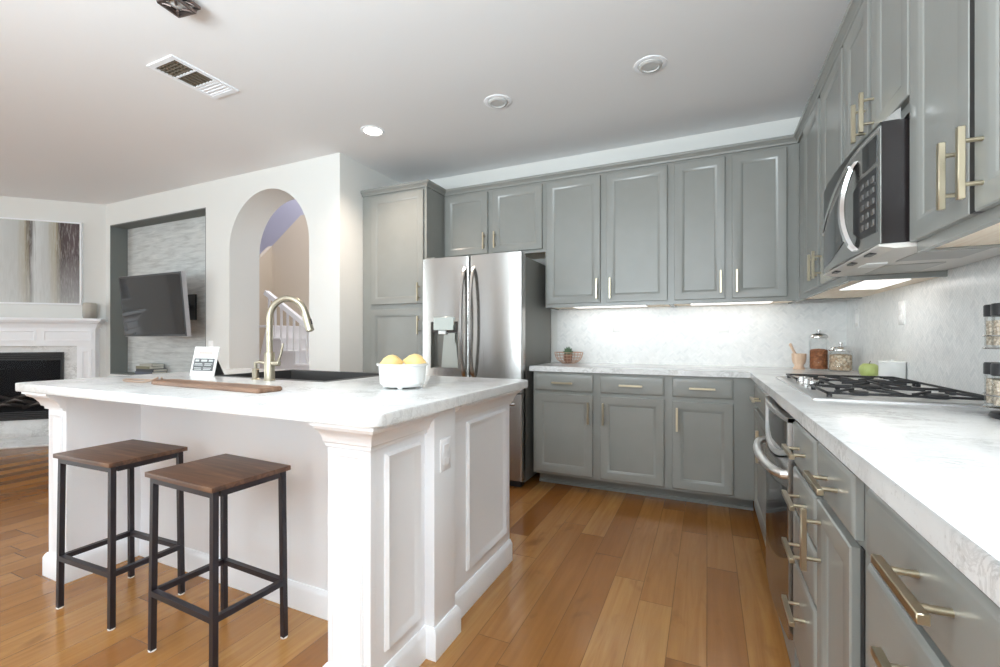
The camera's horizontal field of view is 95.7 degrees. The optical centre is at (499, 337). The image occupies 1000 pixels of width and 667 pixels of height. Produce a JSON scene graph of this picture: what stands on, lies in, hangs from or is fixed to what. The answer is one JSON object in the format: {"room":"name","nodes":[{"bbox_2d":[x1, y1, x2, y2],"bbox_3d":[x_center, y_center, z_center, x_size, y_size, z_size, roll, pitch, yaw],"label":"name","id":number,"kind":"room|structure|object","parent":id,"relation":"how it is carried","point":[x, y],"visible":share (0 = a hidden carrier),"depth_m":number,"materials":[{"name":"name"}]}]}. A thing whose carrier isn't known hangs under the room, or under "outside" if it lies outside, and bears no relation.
{"room":"kitchen","nodes":[
{"label":"kitchen","id":0,"kind":"room"},
{"bbox_2d":[0,196,105,376],"bbox_3d":[-6.688,-0.231,4.727,4.200,2.712,0.150,0,0,-20],"label":"wall","id":1,"kind":"structure","parent":0,"point":[92,216],"depth_m":5.31,"materials":[{"name":"white paint"}]},
{"bbox_2d":[0,217,82,304],"bbox_3d":[-5.614,-0.865,5.025,1.550,0.960,0.039,0,0,-20],"label":"painting","id":2,"kind":"object","parent":1,"relation":"attached to","point":[41,261],"visible":0.93,"depth_m":5.16,"materials":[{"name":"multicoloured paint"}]},
{"bbox_2d":[110,207,205,374],"bbox_3d":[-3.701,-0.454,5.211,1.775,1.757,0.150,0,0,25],"label":"wall niche","id":3,"kind":"object","parent":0,"point":[179,245],"visible":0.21,"depth_m":5.13,"materials":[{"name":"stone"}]},
{"bbox_2d":[135,371,166,374],"bbox_3d":[-3.983,0.396,5.164,0.330,0.034,0.150,0,0,25],"label":"book","id":4,"kind":"object","parent":3,"relation":"on","point":[136,372],"visible":0.61,"depth_m":5.10,"materials":[{"name":"grey paper"}]},
{"bbox_2d":[136,368,166,371],"bbox_3d":[-3.967,0.364,5.157,0.310,0.030,0.150,0,0,22],"label":"book","id":5,"kind":"object","parent":4,"relation":"on","point":[164,369],"visible":0.86,"depth_m":5.09,"materials":[{"name":"grey paper"}]},
{"bbox_2d":[136,366,163,368],"bbox_3d":[-3.997,0.334,5.170,0.280,0.030,0.150,0,0,27],"label":"book","id":6,"kind":"object","parent":5,"relation":"on","point":[137,367],"visible":0.88,"depth_m":5.11,"materials":[{"name":"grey paper"}]},
{"bbox_2d":[140,363,163,366],"bbox_3d":[-3.962,0.306,5.154,0.220,0.026,0.130,0,0,21],"label":"book","id":7,"kind":"object","parent":6,"relation":"on","point":[147,364],"visible":1,"depth_m":5.11,"materials":[{"name":"grey paper"}]},
{"bbox_2d":[119,271,196,336],"bbox_3d":[-3.537,-0.338,4.830,1.090,0.646,0.389,0,0,25],"label":"television","id":8,"kind":"object","parent":3,"relation":"attached to","point":[157,304],"visible":1,"depth_m":4.65,"materials":[{"name":"black plastic"}]},
{"bbox_2d":[106,152,365,376],"bbox_3d":[-3.141,-0.231,4.861,4.045,2.712,0.330,0,0,25],"label":"wall","id":9,"kind":"structure","parent":0,"point":[239,208],"depth_m":4.34,"materials":[{"name":"white paint"}]},
{"bbox_2d":[208,341,212,346],"bbox_3d":[-2.927,0.085,4.577,0.072,0.116,0.010,0,0,25],"label":"light switch","id":10,"kind":"object","parent":9,"relation":"attached to","point":[210,343],"visible":0.6,"depth_m":4.57,"materials":[{"name":"white plastic"}]},
{"bbox_2d":[259,246,271,357],"bbox_3d":[-3.979,-0.165,6.426,0.100,2.580,1.820,0,0,25],"label":"wall","id":11,"kind":"structure","parent":0,"point":[265,258],"depth_m":7.02,"materials":[{"name":"beige paint"}]},
{"bbox_2d":[259,199,303,254],"bbox_3d":[-3.101,-1.475,6.806,6.100,5.200,3.400,0,0,25],"label":"wall","id":12,"kind":"structure","parent":0,"point":[290,211],"depth_m":9.18,"materials":[{"name":"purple paint"}]},
{"bbox_2d":[272,215,308,325],"bbox_3d":[-2.057,-0.370,6.493,3.341,2.990,0.100,0,0,25],"label":"wall","id":13,"kind":"structure","parent":0,"point":[290,252],"depth_m":6.96,"materials":[{"name":"beige paint"}]},
{"bbox_2d":[366,166,400,189],"bbox_3d":[-1.264,-0.231,4.498,0.330,2.712,0.570,0,0,25],"label":"wall","id":14,"kind":"structure","parent":0,"point":[374,179],"depth_m":4.30,"materials":[{"name":"white paint"}]},
{"bbox_2d":[0,446,790,666],"bbox_3d":[-3.791,1.155,3.493,12.200,0.060,10.000,0,0,25],"label":"floor","id":15,"kind":"structure","parent":0,"point":[593,577],"depth_m":1.93,"materials":[{"name":"brown wood"}]},
{"bbox_2d":[0,436,48,448],"bbox_3d":[-5.409,1.115,4.717,1.730,0.020,0.538,0,0,-20],"label":"hearth slab","id":16,"kind":"object","parent":15,"relation":"on","point":[39,441],"depth_m":4.79,"materials":[{"name":"stone"}]},
{"bbox_2d":[0,317,107,438],"bbox_3d":[-5.493,0.450,4.985,1.840,1.350,0.200,0,0,-20],"label":"fireplace","id":17,"kind":"object","parent":15,"relation":"on","point":[31,349],"visible":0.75,"depth_m":5.12,"materials":[{"name":"white paint"}]},
{"bbox_2d":[0,317,107,328],"bbox_3d":[-5.493,-0.168,4.985,1.840,0.115,0.200,0,0,-20],"label":"mantel shelf","id":18,"kind":"object","parent":17,"relation":"attached to","point":[5,322],"depth_m":5.10,"materials":[{"name":"white paint"}]},
{"bbox_2d":[82,303,97,317],"bbox_3d":[-4.762,-0.316,5.258,0.132,0.182,0.132,0,0,25],"label":"vase","id":19,"kind":"object","parent":17,"relation":"on","point":[89,310],"visible":0.89,"depth_m":5.21,"materials":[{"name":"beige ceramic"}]},
{"bbox_2d":[53,439,187,630],"bbox_3d":[-1.618,0.802,1.939,0.395,0.645,0.295,0,0,23],"label":"bar stool","id":20,"kind":"object","parent":15,"relation":"on","point":[110,458],"visible":0.99,"depth_m":1.88,"materials":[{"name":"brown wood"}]},
{"bbox_2d":[145,454,290,666],"bbox_3d":[-1.032,0.802,1.666,0.395,0.645,0.295,0,0,27],"label":"bar stool","id":21,"kind":"object","parent":15,"relation":"on","point":[222,475],"visible":1,"depth_m":1.62,"materials":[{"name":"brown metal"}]},
{"bbox_2d":[21,389,521,666],"bbox_3d":[-1.065,0.687,2.195,2.078,0.876,1.114,0,0,25],"label":"kitchen island","id":22,"kind":"object","parent":15,"relation":"on","point":[395,532],"visible":0.76,"depth_m":1.88,"materials":[{"name":"white paint"}]},
{"bbox_2d":[15,368,527,427],"bbox_3d":[-1.073,0.230,2.217,2.155,0.038,1.170,0,0,25],"label":"island countertop","id":23,"kind":"structure","parent":22,"relation":"on","point":[358,402],"depth_m":1.69,"materials":[{"name":"white stone"}]},
{"bbox_2d":[122,377,281,393],"bbox_3d":[-1.372,0.196,2.000,1.078,0.029,0.112,0,0,27],"label":"cutting board","id":24,"kind":"object","parent":23,"relation":"on","point":[222,386],"visible":1,"depth_m":1.88,"materials":[{"name":"brown wood"}]},
{"bbox_2d":[190,347,223,375],"bbox_3d":[-1.645,0.131,2.562,0.174,0.162,0.098,0,0,17],"label":"card","id":25,"kind":"object","parent":23,"relation":"on","point":[205,362],"visible":0.99,"depth_m":2.53,"materials":[{"name":"white paper"}]},
{"bbox_2d":[194,360,212,369],"bbox_3d":[-1.656,0.149,2.526,0.128,0.056,0.013,0,0,17],"label":"print","id":26,"kind":"object","parent":25,"relation":"attached to","point":[198,364],"depth_m":2.53,"materials":[{"name":"grey paper"}]},
{"bbox_2d":[251,360,263,379],"bbox_3d":[-1.221,0.162,2.293,0.086,0.098,0.044,0,0,17],"label":"soap dispenser","id":27,"kind":"object","parent":23,"relation":"on","point":[255,371],"visible":0.98,"depth_m":2.29,"materials":[{"name":"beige metal"}]},
{"bbox_2d":[263,295,313,380],"bbox_3d":[-1.043,0.000,2.241,0.264,0.421,0.056,0,0,6],"label":"kitchen faucet","id":28,"kind":"object","parent":23,"relation":"on","point":[270,363],"visible":1,"depth_m":2.23,"materials":[{"name":"beige metal"}]},
{"bbox_2d":[214,369,378,381],"bbox_3d":[-1.106,0.317,2.584,0.836,0.216,0.536,0,0,25],"label":"sink","id":29,"kind":"object","parent":23,"relation":"in","point":[298,375],"visible":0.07,"depth_m":2.82,"materials":[{"name":"grey metal"}]},
{"bbox_2d":[376,362,427,389],"bbox_3d":[-0.414,0.159,1.921,0.214,0.104,0.214,0,0,25],"label":"bowl","id":30,"kind":"object","parent":23,"relation":"on","point":[404,375],"visible":0.94,"depth_m":1.84,"materials":[{"name":"white ceramic"}]},
{"bbox_2d":[380,355,402,364],"bbox_3d":[-0.459,0.108,1.918,0.079,0.074,0.079,0,0,44],"label":"lemon","id":31,"kind":"object","parent":30,"relation":"in","point":[390,359],"visible":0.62,"depth_m":1.89,"materials":[{"name":"yellow food"}]},
{"bbox_2d":[403,354,426,363],"bbox_3d":[-0.361,0.104,1.930,0.079,0.075,0.079,0,0,39],"label":"lemon","id":32,"kind":"object","parent":30,"relation":"in","point":[414,358],"visible":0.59,"depth_m":1.91,"materials":[{"name":"yellow food"}]},
{"bbox_2d":[440,436,450,472],"bbox_3d":[-0.199,0.425,1.658,0.005,0.116,0.072,0,0,25],"label":"outlet plate","id":33,"kind":"object","parent":22,"relation":"attached to","point":[445,441],"depth_m":1.65,"materials":[{"name":"white paint"}]},
{"bbox_2d":[444,443,448,451],"bbox_3d":[-0.196,0.401,1.657,0.002,0.028,0.034,0,0,25],"label":"socket","id":34,"kind":"object","parent":22,"relation":"attached to","point":[446,445],"depth_m":1.66,"materials":[{"name":"white paint"}]},
{"bbox_2d":[444,456,448,464],"bbox_3d":[-0.196,0.449,1.657,0.002,0.028,0.034,0,0,25],"label":"socket","id":35,"kind":"object","parent":22,"relation":"attached to","point":[446,458],"depth_m":1.66,"materials":[{"name":"white paint"}]},
{"bbox_2d":[259,325,308,369],"bbox_3d":[-2.309,0.476,6.097,2.290,1.298,0.770,0,0,25],"label":"staircase","id":36,"kind":"structure","parent":15,"relation":"on","point":[289,359],"depth_m":6.00,"materials":[{"name":"white paint"}]},
{"bbox_2d":[264,290,308,363],"bbox_3d":[-2.331,0.245,5.706,1.805,1.761,0.090,0,0,25],"label":"stair railing","id":37,"kind":"object","parent":36,"relation":"on","point":[271,297],"visible":0.27,"depth_m":5.89,"materials":[{"name":"white paint"}]},
{"bbox_2d":[363,187,444,372],"bbox_3d":[-0.820,-0.077,4.232,0.690,2.405,0.680,0,0,25],"label":"pantry cabinet","id":38,"kind":"object","parent":15,"relation":"on","point":[402,229],"visible":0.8,"depth_m":3.97,"materials":[{"name":"green paint"}]},
{"bbox_2d":[423,250,550,486],"bbox_3d":[-0.110,0.233,3.824,0.885,1.785,0.777,0,0,25],"label":"refrigerator","id":39,"kind":"object","parent":15,"relation":"on","point":[485,315],"visible":0.69,"depth_m":3.49,"materials":[{"name":"grey metal"}]},
{"bbox_2d":[432,322,457,332],"bbox_3d":[-0.434,-0.087,3.656,0.250,0.085,0.050,0,0,25],"label":"water dispenser","id":40,"kind":"object","parent":39,"relation":"attached to","point":[455,324],"depth_m":3.62,"materials":[{"name":"grey plastic"}]},
{"bbox_2d":[534,371,668,498],"bbox_3d":[0.804,0.688,3.490,0.960,0.874,0.662,0,0,25],"label":"base cabinet","id":41,"kind":"object","parent":15,"relation":"on","point":[603,431],"visible":0.98,"depth_m":3.23,"materials":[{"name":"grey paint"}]},
{"bbox_2d":[668,375,754,510],"bbox_3d":[1.475,0.688,3.184,0.515,0.874,0.662,0,0,25],"label":"base cabinet","id":42,"kind":"object","parent":15,"relation":"on","point":[711,419],"visible":0.99,"depth_m":2.94,"materials":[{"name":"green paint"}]},
{"bbox_2d":[749,383,768,545],"bbox_3d":[1.670,0.688,2.345,0.662,0.874,0.815,0,0,25],"label":"base cabinet","id":43,"kind":"object","parent":15,"relation":"on","point":[759,393],"visible":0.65,"depth_m":2.42,"materials":[{"name":"green paint"}]},
{"bbox_2d":[753,396,799,666],"bbox_3d":[1.337,0.689,1.687,0.681,0.872,0.650,0,0,25],"label":"oven","id":44,"kind":"object","parent":15,"relation":"on","point":[778,466],"visible":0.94,"depth_m":1.63,"materials":[{"name":"grey metal"}]},
{"bbox_2d":[781,421,824,666],"bbox_3d":[1.151,0.688,1.210,0.662,0.874,0.357,0,0,25],"label":"base cabinet","id":45,"kind":"object","parent":15,"relation":"on","point":[803,621],"visible":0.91,"depth_m":1.31,"materials":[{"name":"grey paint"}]},
{"bbox_2d":[800,443,870,666],"bbox_3d":[1.003,0.688,0.886,0.662,0.874,0.355,0,0,25],"label":"base cabinet","id":46,"kind":"object","parent":15,"relation":"on","point":[843,559],"visible":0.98,"depth_m":0.98,"materials":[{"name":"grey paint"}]},
{"bbox_2d":[867,489,999,666],"bbox_3d":[0.762,0.688,0.358,0.662,0.874,0.805,0,0,25],"label":"base cabinet","id":47,"kind":"object","parent":15,"relation":"on","point":[923,611],"visible":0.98,"depth_m":0.59,"materials":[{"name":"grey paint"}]},
{"bbox_2d":[529,362,999,606],"bbox_3d":[0.687,0.230,1.912,2.110,0.038,3.650,0,0,25],"label":"countertop","id":48,"kind":"structure","parent":47,"relation":"on","point":[936,467],"depth_m":0.86,"materials":[{"name":"white stone"}]},
{"bbox_2d":[554,352,582,363],"bbox_3d":[0.572,0.163,3.763,0.240,0.093,0.240,0,0,25],"label":"wire basket","id":49,"kind":"object","parent":48,"relation":"on","point":[559,354],"visible":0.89,"depth_m":3.70,"materials":[{"name":"orange metal"}]},
{"bbox_2d":[563,347,572,362],"bbox_3d":[0.568,0.138,3.764,0.080,0.133,0.081,0,0,25],"label":"potted succulent","id":50,"kind":"object","parent":49,"relation":"in","point":[566,349],"visible":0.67,"depth_m":3.74,"materials":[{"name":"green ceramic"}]},
{"bbox_2d":[564,354,572,362],"bbox_3d":[0.567,0.169,3.765,0.076,0.070,0.076,0,0,25],"label":"pot","id":51,"kind":"object","parent":50,"relation":"attached to","point":[565,360],"depth_m":3.74,"materials":[{"name":"brown ceramic"}]},
{"bbox_2d":[791,353,806,368],"bbox_3d":[2.030,0.159,3.074,0.086,0.105,0.086,0,0,25],"label":"mortar","id":52,"kind":"object","parent":48,"relation":"on","point":[799,359],"visible":0.98,"depth_m":3.05,"materials":[{"name":"brown wood"}]},
{"bbox_2d":[789,343,796,353],"bbox_3d":[2.010,0.100,3.083,0.074,0.130,0.026,0,0,25],"label":"pestle","id":53,"kind":"object","parent":52,"relation":"in","point":[790,344],"visible":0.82,"depth_m":3.08,"materials":[{"name":"brown wood"}]},
{"bbox_2d":[809,329,827,337],"bbox_3d":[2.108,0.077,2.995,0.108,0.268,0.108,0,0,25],"label":"lid","id":54,"kind":"object","parent":48,"relation":"on","point":[818,334],"visible":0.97,"depth_m":2.96,"materials":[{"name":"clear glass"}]},
{"bbox_2d":[810,349,827,368],"bbox_3d":[2.108,0.137,2.995,0.097,0.133,0.097,0,0,25],"label":"almonds","id":55,"kind":"object","parent":54,"relation":"in","point":[818,358],"visible":1,"depth_m":2.96,"materials":[{"name":"brown food"}]},
{"bbox_2d":[829,342,852,350],"bbox_3d":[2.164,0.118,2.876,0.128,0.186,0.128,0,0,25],"label":"lid","id":56,"kind":"object","parent":48,"relation":"on","point":[840,347],"visible":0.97,"depth_m":2.84,"materials":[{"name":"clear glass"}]},
{"bbox_2d":[829,354,851,370],"bbox_3d":[2.164,0.151,2.876,0.117,0.103,0.117,0,0,25],"label":"nuts","id":57,"kind":"object","parent":56,"relation":"in","point":[843,362],"visible":1,"depth_m":2.83,"materials":[{"name":"beige food"}]},
{"bbox_2d":[858,361,877,375],"bbox_3d":[1.959,0.166,2.403,0.090,0.088,0.090,0,0,25],"label":"apple","id":58,"kind":"object","parent":48,"relation":"on","point":[865,369],"visible":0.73,"depth_m":2.38,"materials":[{"name":"green food"}]},
{"bbox_2d":[776,373,993,407],"bbox_3d":[1.490,0.192,1.853,0.510,0.038,0.910,0,0,25],"label":"cooktop","id":59,"kind":"object","parent":48,"relation":"in","point":[893,390],"visible":1,"depth_m":1.62,"materials":[{"name":"black metal"}]},
{"bbox_2d":[878,359,906,379],"bbox_3d":[1.920,0.157,2.217,0.107,0.108,0.107,0,0,25],"label":"canister","id":60,"kind":"object","parent":48,"relation":"on","point":[885,368],"visible":0.87,"depth_m":2.18,"materials":[{"name":"white ceramic"}]},
{"bbox_2d":[981,335,999,419],"bbox_3d":[1.367,0.018,1.162,0.180,0.386,0.180,0,0,25],"label":"spice rack","id":61,"kind":"object","parent":48,"relation":"on","point":[995,413],"visible":0.86,"depth_m":1.19,"materials":[{"name":"black metal"}]},
{"bbox_2d":[981,392,999,409],"bbox_3d":[1.367,0.167,1.162,0.180,0.037,0.180,0,0,25],"label":"shelf","id":62,"kind":"object","parent":61,"relation":"attached to","point":[991,406],"depth_m":1.20,"materials":[{"name":"clear glass"}]},
{"bbox_2d":[982,335,999,348],"bbox_3d":[1.367,0.011,1.162,0.180,0.037,0.180,0,0,25],"label":"shelf","id":63,"kind":"object","parent":61,"relation":"attached to","point":[982,335],"depth_m":1.19,"materials":[{"name":"clear glass"}]},
{"bbox_2d":[983,362,999,402],"bbox_3d":[1.340,0.123,1.217,0.057,0.114,0.057,0,0,25],"label":"spice jar","id":64,"kind":"object","parent":61,"relation":"on","point":[986,365],"visible":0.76,"depth_m":1.22,"materials":[{"name":"clear glass"}]},
{"bbox_2d":[983,304,999,344],"bbox_3d":[1.340,-0.033,1.217,0.057,0.114,0.057,0,0,25],"label":"spice jar","id":65,"kind":"object","parent":61,"relation":"on","point":[986,308],"visible":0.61,"depth_m":1.22,"materials":[{"name":"clear glass"}]},
{"bbox_2d":[990,363,999,405],"bbox_3d":[1.306,0.123,1.167,0.057,0.114,0.057,0,0,25],"label":"spice jar","id":66,"kind":"object","parent":61,"relation":"on","point":[994,367],"visible":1,"depth_m":1.17,"materials":[{"name":"clear glass"}]},
{"bbox_2d":[990,303,999,344],"bbox_3d":[1.306,-0.033,1.167,0.057,0.114,0.057,0,0,25],"label":"spice jar","id":67,"kind":"object","parent":61,"relation":"on","point":[994,307],"visible":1,"depth_m":1.17,"materials":[{"name":"clear glass"}]},
{"bbox_2d":[0,0,849,204],"bbox_3d":[-4.332,-1.627,2.310,12.200,0.080,7.400,0,0,25],"label":"ceiling","id":68,"kind":"structure","parent":0,"point":[84,117],"depth_m":2.77,"materials":[{"name":"white paint"}]},
{"bbox_2d":[156,0,200,17],"bbox_3d":[-1.499,-1.556,2.098,0.134,0.061,0.134,0,0,16],"label":"ceiling light","id":69,"kind":"object","parent":68,"relation":"attached to","point":[173,6],"visible":1,"depth_m":2.11,"materials":[{"name":"silver metal"}]},
{"bbox_2d":[147,54,238,98],"bbox_3d":[-1.864,-1.583,2.765,0.240,0.008,0.400,0,0,25],"label":"ceiling vent","id":70,"kind":"object","parent":68,"relation":"in","point":[170,66],"visible":1,"depth_m":2.75,"materials":[{"name":"white metal"}]},
{"bbox_2d":[360,125,384,136],"bbox_3d":[-0.976,-1.584,3.470,0.184,0.006,0.184,0,0,25],"label":"recessed light","id":71,"kind":"object","parent":68,"relation":"in","point":[369,130],"visible":1,"depth_m":3.47,"materials":[{"name":"white paint"}]},
{"bbox_2d":[484,94,510,108],"bbox_3d":[-0.015,-1.579,3.042,0.184,0.016,0.184,0,0,25],"label":"recessed light","id":72,"kind":"object","parent":68,"relation":"in","point":[497,101],"visible":1,"depth_m":3.03,"materials":[{"name":"white paint"}]},
{"bbox_2d":[634,55,666,74],"bbox_3d":[0.873,-1.579,2.630,0.184,0.016,0.184,0,0,25],"label":"recessed light","id":73,"kind":"object","parent":68,"relation":"in","point":[651,64],"visible":1,"depth_m":2.61,"materials":[{"name":"white paint"}]},
{"bbox_2d":[430,117,845,369],"bbox_3d":[0.669,-0.231,3.989,4.270,2.712,0.128,0,0,25],"label":"wall","id":74,"kind":"structure","parent":0,"point":[760,335],"depth_m":3.55,"materials":[{"name":"stone"}]},
{"bbox_2d":[445,181,545,258],"bbox_3d":[-0.009,-0.993,4.020,0.960,0.575,0.388,0,0,25],"label":"upper cabinet","id":75,"kind":"object","parent":74,"relation":"attached to","point":[501,220],"visible":0.89,"depth_m":3.86,"materials":[{"name":"green paint"}]},
{"bbox_2d":[546,163,672,309],"bbox_3d":[0.864,-0.763,3.620,0.960,1.033,0.388,0,0,25],"label":"upper cabinet","id":76,"kind":"object","parent":74,"relation":"attached to","point":[608,234],"visible":0.94,"depth_m":3.47,"materials":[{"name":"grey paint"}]},
{"bbox_2d":[574,305,646,308],"bbox_3d":[0.884,-0.259,3.642,0.580,0.020,0.160,0,0,25],"label":"light","id":77,"kind":"object","parent":76,"relation":"on","point":[630,305],"visible":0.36,"depth_m":3.58,"materials":[{"name":"white plastic"}]},
{"bbox_2d":[671,143,798,306],"bbox_3d":[1.659,-0.763,3.257,0.790,1.033,0.388,0,0,25],"label":"upper cabinet","id":78,"kind":"object","parent":74,"relation":"attached to","point":[735,216],"visible":0.99,"depth_m":3.11,"materials":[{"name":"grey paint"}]},
{"bbox_2d":[690,301,772,304],"bbox_3d":[1.667,-0.259,3.284,0.540,0.020,0.160,0,0,25],"label":"light","id":79,"kind":"object","parent":78,"relation":"on","point":[768,301],"visible":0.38,"depth_m":3.27,"materials":[{"name":"white plastic"}]},
{"bbox_3d":[0.953,-0.231,-0.188,0.120,2.712,7.250,0,0,25],"label":"wall","id":80,"kind":"structure","parent":0,"visible":0},
{"bbox_2d":[843,0,909,161],"bbox_3d":[1.471,-0.978,1.570,0.396,0.605,0.710,0,0,25],"label":"upper cabinet","id":81,"kind":"object","parent":80,"relation":"attached to","point":[876,47],"visible":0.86,"depth_m":1.56,"materials":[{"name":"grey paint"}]},
{"bbox_2d":[822,107,999,276],"bbox_3d":[1.438,-0.468,1.591,0.458,0.414,0.710,0,0,25],"label":"microwave","id":82,"kind":"object","parent":81,"relation":"attached to","point":[866,229],"visible":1,"depth_m":1.45,"materials":[{"name":"silver metal"}]},
{"bbox_2d":[846,255,999,394],"bbox_3d":[1.642,-0.042,1.472,0.008,0.506,3.642,0,0,25],"label":"wall","id":83,"kind":"structure","parent":80,"relation":"attached to","point":[941,341],"depth_m":1.90,"materials":[{"name":"stone"}]},
{"bbox_2d":[855,309,858,327],"bbox_3d":[2.286,-0.125,2.902,0.010,0.116,0.072,0,0,25],"label":"light switch","id":84,"kind":"object","parent":83,"relation":"attached to","point":[857,310],"visible":1,"depth_m":2.89,"materials":[{"name":"white plastic"}]},
{"bbox_2d":[799,48,947,299],"bbox_3d":[1.852,-0.763,2.402,0.396,1.033,1.120,0,0,25],"label":"upper cabinet","id":85,"kind":"object","parent":83,"relation":"attached to","point":[821,142],"visible":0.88,"depth_m":2.38,"materials":[{"name":"green paint"}]},
{"bbox_2d":[360,0,862,196],"bbox_3d":[0.111,-1.305,2.605,3.735,0.050,2.870,0,0,25],"label":"trim","id":86,"kind":"structure","parent":85,"relation":"attached to","point":[854,6],"depth_m":3.25,"materials":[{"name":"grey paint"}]},
{"bbox_2d":[838,278,911,289],"bbox_3d":[1.762,-0.259,2.147,0.180,0.020,0.430,0,0,25],"label":"light","id":87,"kind":"object","parent":85,"relation":"on","point":[865,284],"visible":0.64,"depth_m":2.11,"materials":[{"name":"white plastic"}]},
{"bbox_2d":[898,300,904,324],"bbox_3d":[1.983,-0.125,2.238,0.008,0.116,0.072,0,0,25],"label":"wall outlet","id":88,"kind":"object","parent":83,"relation":"attached to","point":[901,304],"visible":1,"depth_m":2.23,"materials":[{"name":"white plastic"}]},
{"bbox_2d":[910,0,999,251],"bbox_3d":[1.177,-0.763,0.927,0.396,1.033,0.705,0,0,25],"label":"upper cabinet","id":89,"kind":"object","parent":83,"relation":"attached to","point":[955,44],"visible":1,"depth_m":1.08,"materials":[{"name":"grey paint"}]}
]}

